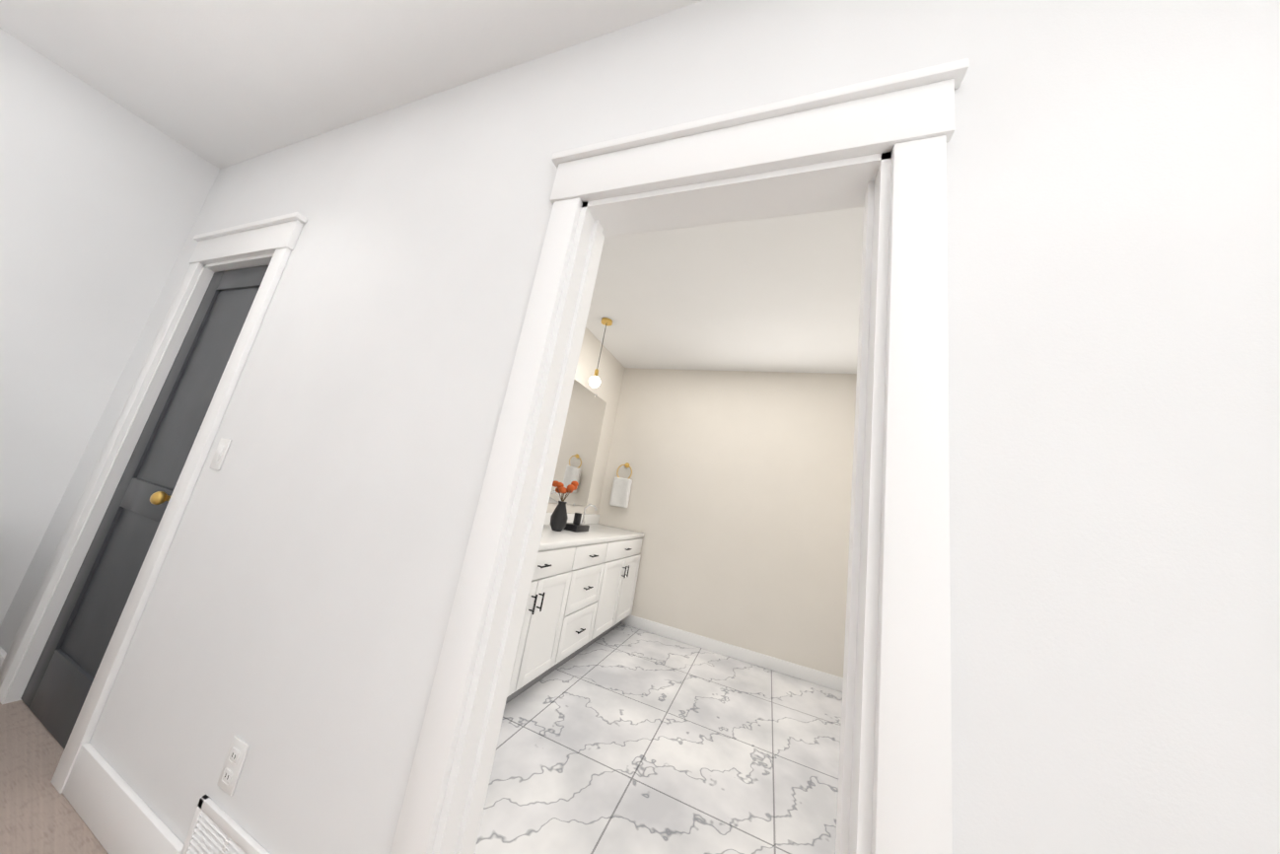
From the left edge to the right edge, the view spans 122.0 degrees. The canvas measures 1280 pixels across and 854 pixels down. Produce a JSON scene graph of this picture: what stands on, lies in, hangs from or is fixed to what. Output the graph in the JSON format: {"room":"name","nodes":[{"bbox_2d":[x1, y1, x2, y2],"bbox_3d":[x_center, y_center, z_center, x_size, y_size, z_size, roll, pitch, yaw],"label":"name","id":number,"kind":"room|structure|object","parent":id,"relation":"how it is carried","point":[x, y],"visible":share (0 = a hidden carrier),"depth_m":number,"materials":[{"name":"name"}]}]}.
{"room":"bedroom","nodes":[
{"label":"bedroom","id":0,"kind":"room"},
{"bbox_2d":[0,700,108,853],"bbox_3d":[-1.133,0.922,-1.050,5.517,0.100,3.811,5,-12,21],"label":"floor","id":1,"kind":"structure","parent":0,"point":[38,815],"depth_m":1.13,"materials":[{"name":"beige carpet"}]},
{"bbox_2d":[0,27,219,625],"bbox_3d":[-3.379,-0.655,0.281,0.120,2.740,3.751,5,-12,21],"label":"wall","id":2,"kind":"structure","parent":0,"point":[103,197],"depth_m":1.71,"materials":[{"name":"paint"}]},
{"bbox_2d":[0,0,864,373],"bbox_3d":[-0.405,-1.630,0.239,5.517,0.100,8.220,5,-12,21],"label":"ceiling","id":3,"kind":"structure","parent":0,"point":[221,83],"depth_m":1.64,"materials":[{"name":"paint"}]},
{"bbox_2d":[588,317,612,387],"bbox_3d":[-0.348,-0.650,3.126,0.100,0.635,0.100,5,-12,21],"label":"pendant light","id":4,"kind":"object","parent":3,"relation":"hanging from","point":[594,381],"visible":1,"depth_m":3.07,"materials":[{"name":"gold metal"}]},
{"bbox_2d":[546,327,625,514],"bbox_3d":[-0.910,0.279,2.808,0.120,2.740,2.943,5,-12,21],"label":"wall","id":5,"kind":"structure","parent":0,"point":[610,368],"depth_m":3.83,"materials":[{"name":"paint"}]},
{"bbox_2d":[548,379,606,505],"bbox_3d":[-0.755,0.058,2.965,0.014,1.144,1.780,5,-12,21],"label":"bathroom mirror","id":6,"kind":"object","parent":5,"relation":"attached to","point":[578,451],"visible":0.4,"depth_m":3.43,"materials":[{"name":"grey mirror"}]},
{"bbox_2d":[0,0,1279,853],"bbox_3d":[-0.271,0.011,0.969,5.277,2.740,0.120,5,-12,21],"label":"wall","id":7,"kind":"structure","parent":0,"point":[1112,204],"depth_m":0.71,"materials":[{"name":"paint"}]},
{"bbox_2d":[62,742,183,853],"bbox_3d":[-1.547,1.157,1.051,0.697,0.140,0.016,5,-12,21],"label":"baseboard","id":8,"kind":"structure","parent":7,"relation":"attached to","point":[116,814],"depth_m":1.05,"materials":[{"name":"white wood"}]},
{"bbox_2d":[20,264,269,748],"bbox_3d":[-2.117,0.181,1.545,0.665,2.020,0.115,5,-12,21],"label":"door","id":9,"kind":"structure","parent":7,"relation":"in","point":[61,680],"depth_m":1.56,"materials":[{"name":"grey wood"}]},
{"bbox_2d":[0,212,307,793],"bbox_3d":[-2.096,0.102,1.582,0.945,2.210,0.162,5,-12,21],"label":"door frame","id":10,"kind":"structure","parent":7,"relation":"attached to","point":[271,242],"depth_m":1.55,"materials":[{"name":"white wood"}]},
{"bbox_2d":[209,438,231,470],"bbox_3d":[-1.605,0.103,1.356,0.072,0.116,0.010,5,-12,21],"label":"light switch","id":11,"kind":"object","parent":7,"relation":"attached to","point":[221,452],"visible":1,"depth_m":1.35,"materials":[{"name":"white plastic"}]},
{"bbox_2d":[180,794,269,853],"bbox_3d":[-0.906,1.152,0.823,0.650,0.254,0.012,5,-12,21],"label":"air vent","id":12,"kind":"object","parent":7,"relation":"in","point":[215,828],"visible":1,"depth_m":0.92,"materials":[{"name":"white metal"}]},
{"bbox_2d":[216,735,249,795],"bbox_3d":[-1.100,0.914,0.958,0.072,0.116,0.009,5,-12,21],"label":"power outlet","id":13,"kind":"object","parent":7,"relation":"in","point":[233,765],"visible":1,"depth_m":0.95,"materials":[{"name":"white plastic"}]},
{"bbox_2d":[390,58,968,853],"bbox_3d":[0.051,0.298,0.767,1.005,2.210,0.188,5,-12,21],"label":"door frame","id":14,"kind":"structure","parent":7,"relation":"attached to","point":[876,149],"depth_m":0.76,"materials":[{"name":"white wood"}]},
{"bbox_2d":[474,623,842,853],"bbox_3d":[0.168,1.763,1.990,2.960,0.100,3.003,5,-12,21],"label":"floor","id":15,"kind":"structure","parent":0,"point":[622,739],"depth_m":1.78,"materials":[{"name":"tile"}]},
{"bbox_2d":[505,503,644,704],"bbox_3d":[-0.613,1.153,2.727,0.596,1.115,2.190,5,-12,21],"label":"bathroom vanity","id":16,"kind":"object","parent":15,"relation":"on","point":[582,593],"visible":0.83,"depth_m":2.46,"materials":[{"name":"white wood"}]},
{"bbox_2d":[549,480,580,532],"bbox_3d":[-0.594,0.598,2.725,0.199,0.391,0.188,-2,-16,44],"label":"decorative vase","id":17,"kind":"object","parent":16,"relation":"on","point":[558,519],"depth_m":2.70,"materials":[{"name":"black ceramic"}]},
{"bbox_2d":[576,513,589,532],"bbox_3d":[-0.521,0.782,2.929,0.140,0.140,0.220,5,-12,21],"label":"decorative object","id":18,"kind":"object","parent":16,"relation":"on","point":[582,528],"depth_m":2.91,"materials":[{"name":"black"}]},
{"bbox_2d":[597,367,856,677],"bbox_3d":[0.876,0.740,3.586,2.720,2.740,0.120,5,-12,21],"label":"wall","id":19,"kind":"structure","parent":0,"point":[737,511],"depth_m":3.47,"materials":[{"name":"paint"}]},
{"bbox_2d":[609,462,632,507],"bbox_3d":[-0.191,0.627,3.886,0.210,0.488,0.090,5,-12,21],"label":"towel ring","id":20,"kind":"object","parent":19,"relation":"attached to","point":[620,492],"visible":1,"depth_m":3.83,"materials":[{"name":"white fabric"}]},
{"bbox_2d":[621,614,843,691],"bbox_3d":[0.634,1.999,3.265,2.670,0.100,0.016,5,-12,21],"label":"baseboard","id":21,"kind":"structure","parent":19,"relation":"attached to","point":[825,679],"depth_m":3.15,"materials":[{"name":"white wood"}]}
]}

